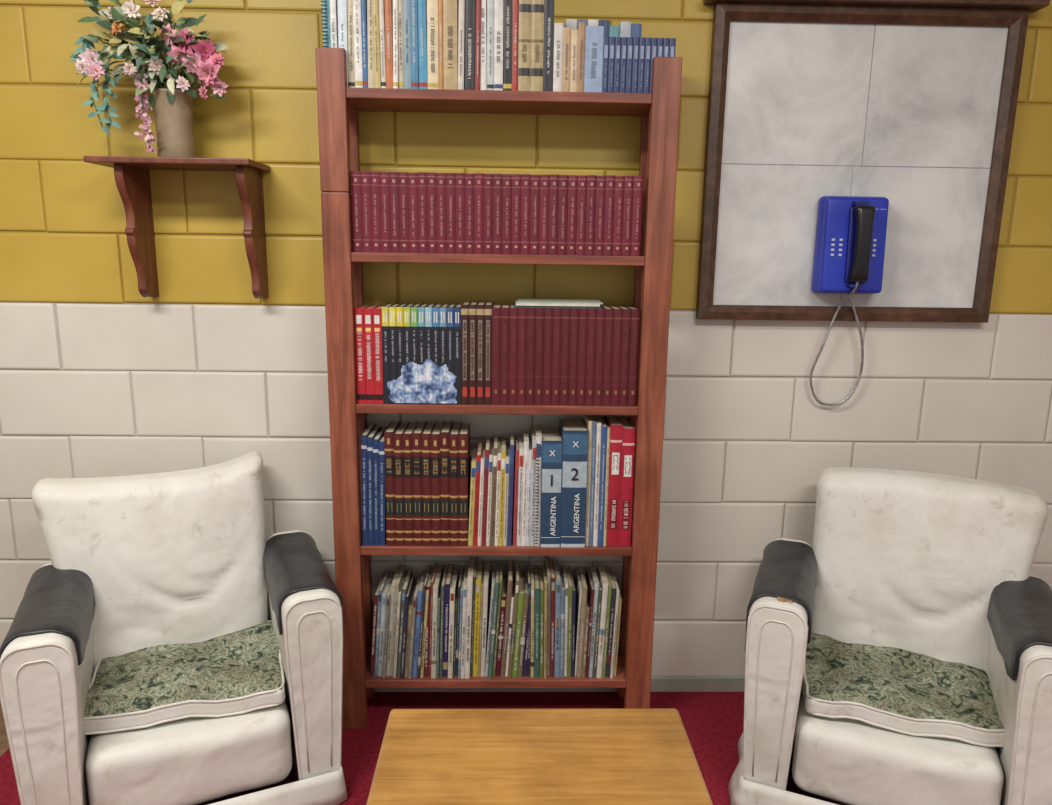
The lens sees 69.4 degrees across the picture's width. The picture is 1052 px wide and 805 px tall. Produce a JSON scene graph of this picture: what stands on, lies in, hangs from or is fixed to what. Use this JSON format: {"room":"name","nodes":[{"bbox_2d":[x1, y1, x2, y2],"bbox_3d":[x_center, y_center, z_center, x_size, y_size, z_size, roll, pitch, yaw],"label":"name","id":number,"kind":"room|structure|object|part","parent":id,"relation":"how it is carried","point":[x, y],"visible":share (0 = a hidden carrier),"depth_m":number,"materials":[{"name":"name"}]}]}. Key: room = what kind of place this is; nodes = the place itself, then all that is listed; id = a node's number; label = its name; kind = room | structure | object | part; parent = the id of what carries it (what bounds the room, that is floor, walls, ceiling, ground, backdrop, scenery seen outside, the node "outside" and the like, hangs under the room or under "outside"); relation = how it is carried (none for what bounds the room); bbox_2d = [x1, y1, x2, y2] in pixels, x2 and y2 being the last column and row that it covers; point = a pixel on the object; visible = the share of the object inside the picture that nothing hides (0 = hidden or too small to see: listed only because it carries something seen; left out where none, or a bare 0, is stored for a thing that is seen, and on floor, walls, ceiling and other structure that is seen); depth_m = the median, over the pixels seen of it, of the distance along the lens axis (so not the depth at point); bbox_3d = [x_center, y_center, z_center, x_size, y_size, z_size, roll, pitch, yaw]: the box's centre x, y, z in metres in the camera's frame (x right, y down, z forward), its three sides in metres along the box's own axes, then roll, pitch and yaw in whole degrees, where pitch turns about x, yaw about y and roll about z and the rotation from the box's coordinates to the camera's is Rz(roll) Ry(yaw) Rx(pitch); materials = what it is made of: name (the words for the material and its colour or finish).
{"room":"waiting room","nodes":[
{"label":"waiting room","id":0,"kind":"room"},
{"bbox_2d":[0,701,9,756],"bbox_3d":[0.133,1.392,0.521,6.200,0.096,4.350,1,11,-1],"label":"floor","id":1,"kind":"structure","parent":0,"point":[4,744],"depth_m":2.23,"materials":[{"name":"brown wood"}]},
{"bbox_2d":[0,692,846,804],"bbox_3d":[0.898,1.346,0.550,4.670,0.004,3.988,1,11,-1],"label":"carpet","id":2,"kind":"object","parent":1,"relation":"on","point":[713,722],"visible":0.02,"depth_m":2.32,"materials":[{"name":"red carpet"}]},
{"bbox_2d":[0,451,347,804],"bbox_3d":[-0.900,0.609,2.003,0.760,0.815,0.618,-4,12,-24],"label":"armchair","id":3,"kind":"object","parent":2,"relation":"on","point":[166,651],"visible":1,"depth_m":1.93,"materials":[{"name":"white leather"}]},
{"bbox_3d":[-1.152,0.544,1.850,0.157,0.163,0.403,-4,12,-24],"label":"arm","id":4,"kind":"part","parent":3,"relation":"part of","materials":[{"name":"black plastic"}]},
{"bbox_3d":[-1.153,0.747,1.887,0.144,0.566,0.470,-4,12,-24],"label":"arm","id":5,"kind":"part","parent":3,"relation":"part of","materials":[{"name":"white leather"}]},
{"bbox_3d":[-1.024,0.489,2.135,0.580,0.637,0.226,-4,12,-24],"label":"backrest","id":6,"kind":"part","parent":3,"relation":"part of","materials":[{"name":"white leather"}]},
{"bbox_2d":[84,621,284,732],"bbox_3d":[-0.890,0.710,2.014,0.478,0.089,0.364,-3,12,-17],"label":"seat cushion","id":7,"kind":"object","parent":3,"relation":"on","point":[230,674],"depth_m":1.93,"materials":[{"name":"green fabric"}]},
{"bbox_3d":[-0.883,0.852,2.015,0.456,0.203,0.448,-4,12,-24],"label":"seat","id":8,"kind":"part","parent":3,"relation":"part of","materials":[{"name":"white leather"}]},
{"bbox_3d":[-0.620,0.506,2.084,0.156,0.167,0.411,-4,12,-24],"label":"arm","id":9,"kind":"part","parent":3,"relation":"part of","materials":[{"name":"leather"}]},
{"bbox_3d":[-0.622,0.707,2.124,0.142,0.566,0.470,-4,12,-24],"label":"arm","id":10,"kind":"part","parent":3,"relation":"part of","materials":[{"name":"white leather"}]},
{"bbox_2d":[315,47,681,728],"bbox_3d":[-0.081,0.030,2.196,0.926,1.905,0.195,1,11,-1],"label":"bookshelf","id":11,"kind":"object","parent":2,"relation":"on","point":[338,105],"visible":0.85,"depth_m":2.09,"materials":[{"name":"brown wood"}]},
{"bbox_2d":[321,0,675,678],"bbox_3d":[-0.078,-0.139,2.159,0.894,1.936,0.180,1,11,-1],"label":"books","id":12,"kind":"object","parent":11,"relation":"on","point":[573,482],"visible":0.98,"depth_m":2.09,"materials":[{"name":"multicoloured paper"}]},
{"bbox_2d":[366,708,712,804],"bbox_3d":[0.026,0.955,1.362,0.640,0.420,0.750,1,11,-1],"label":"coffee table","id":13,"kind":"object","parent":2,"relation":"on","point":[427,756],"visible":1,"depth_m":1.51,"materials":[{"name":"brown wood"}]},
{"bbox_2d":[728,467,1051,804],"bbox_3d":[0.980,0.638,2.006,0.766,0.808,0.605,5,12,22],"label":"armchair","id":14,"kind":"object","parent":2,"relation":"on","point":[910,644],"visible":1,"depth_m":1.95,"materials":[{"name":"white leather"}]},
{"bbox_3d":[0.702,0.728,2.114,0.143,0.566,0.470,5,12,22],"label":"arm","id":15,"kind":"part","parent":14,"relation":"part of","materials":[{"name":"white leather"}]},
{"bbox_3d":[0.705,0.525,2.076,0.156,0.166,0.404,5,12,22],"label":"arm","id":16,"kind":"part","parent":14,"relation":"part of","materials":[{"name":"black plastic"}]},
{"bbox_3d":[0.962,0.878,2.014,0.456,0.202,0.450,5,12,22],"label":"seat","id":17,"kind":"part","parent":14,"relation":"part of","materials":[{"name":"white leather"}]},
{"bbox_2d":[802,628,1004,744],"bbox_3d":[0.982,0.735,2.008,0.475,0.097,0.367,4,12,16],"label":"seat cushion","id":18,"kind":"object","parent":14,"relation":"on","point":[886,688],"depth_m":1.93,"materials":[{"name":"green fabric"}]},
{"bbox_3d":[1.101,0.522,2.141,0.576,0.630,0.225,5,12,22],"label":"backrest","id":19,"kind":"part","parent":14,"relation":"part of","materials":[{"name":"white leather"}]},
{"bbox_3d":[1.242,0.578,1.858,0.156,0.168,0.405,5,12,22],"label":"arm","id":20,"kind":"part","parent":14,"relation":"part of","materials":[{"name":"black plastic"}]},
{"bbox_3d":[1.239,0.779,1.895,0.143,0.566,0.470,5,12,22],"label":"arm","id":21,"kind":"part","parent":14,"relation":"part of","materials":[{"name":"white leather"}]},
{"bbox_2d":[0,0,1051,675],"bbox_3d":[0.104,-0.434,2.297,6.200,2.820,0.151,1,11,-1],"label":"wall","id":22,"kind":"structure","parent":0,"point":[99,377],"depth_m":2.25,"materials":[{"name":"brick"}]},
{"bbox_2d":[83,156,269,298],"bbox_3d":[-0.936,-0.472,2.095,0.425,0.370,0.186,1,11,-1],"label":"shelf","id":23,"kind":"object","parent":22,"relation":"attached to","point":[131,174],"visible":1,"depth_m":2.08,"materials":[{"name":"brown wood"}]},
{"bbox_2d":[70,0,227,157],"bbox_3d":[-0.976,-0.883,1.977,0.410,0.479,0.216,1,11,-1],"label":"flower arrangement","id":24,"kind":"object","parent":23,"relation":"on","point":[173,105],"visible":1,"depth_m":1.96,"materials":[{"name":"pink plant"}]},
{"bbox_2d":[375,676,744,691],"bbox_3d":[0.087,0.922,2.486,6.200,0.054,0.012,1,11,-1],"label":"baseboard","id":25,"kind":"structure","parent":22,"relation":"attached to","point":[658,683],"depth_m":2.49,"materials":[{"name":"grey paint"}]},
{"bbox_2d":[696,0,1049,322],"bbox_3d":[0.948,-0.679,2.159,0.930,0.894,0.064,1,11,-1],"label":"board","id":26,"kind":"object","parent":22,"relation":"attached to","point":[912,104],"visible":0.98,"depth_m":2.16,"materials":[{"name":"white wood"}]},
{"bbox_2d":[809,196,888,405],"bbox_3d":[0.931,-0.280,2.195,0.188,0.614,0.115,1,11,-1],"label":"wall telephone","id":27,"kind":"object","parent":26,"relation":"attached to","point":[849,253],"visible":1,"depth_m":2.15,"materials":[{"name":"blue plastic"}]},
{"bbox_3d":[0.933,-0.175,2.260,0.119,0.383,0.116,12,16,43],"label":"armoured cord","id":28,"kind":"part","parent":27,"relation":"part of","materials":[{"name":"metal"}]}
]}

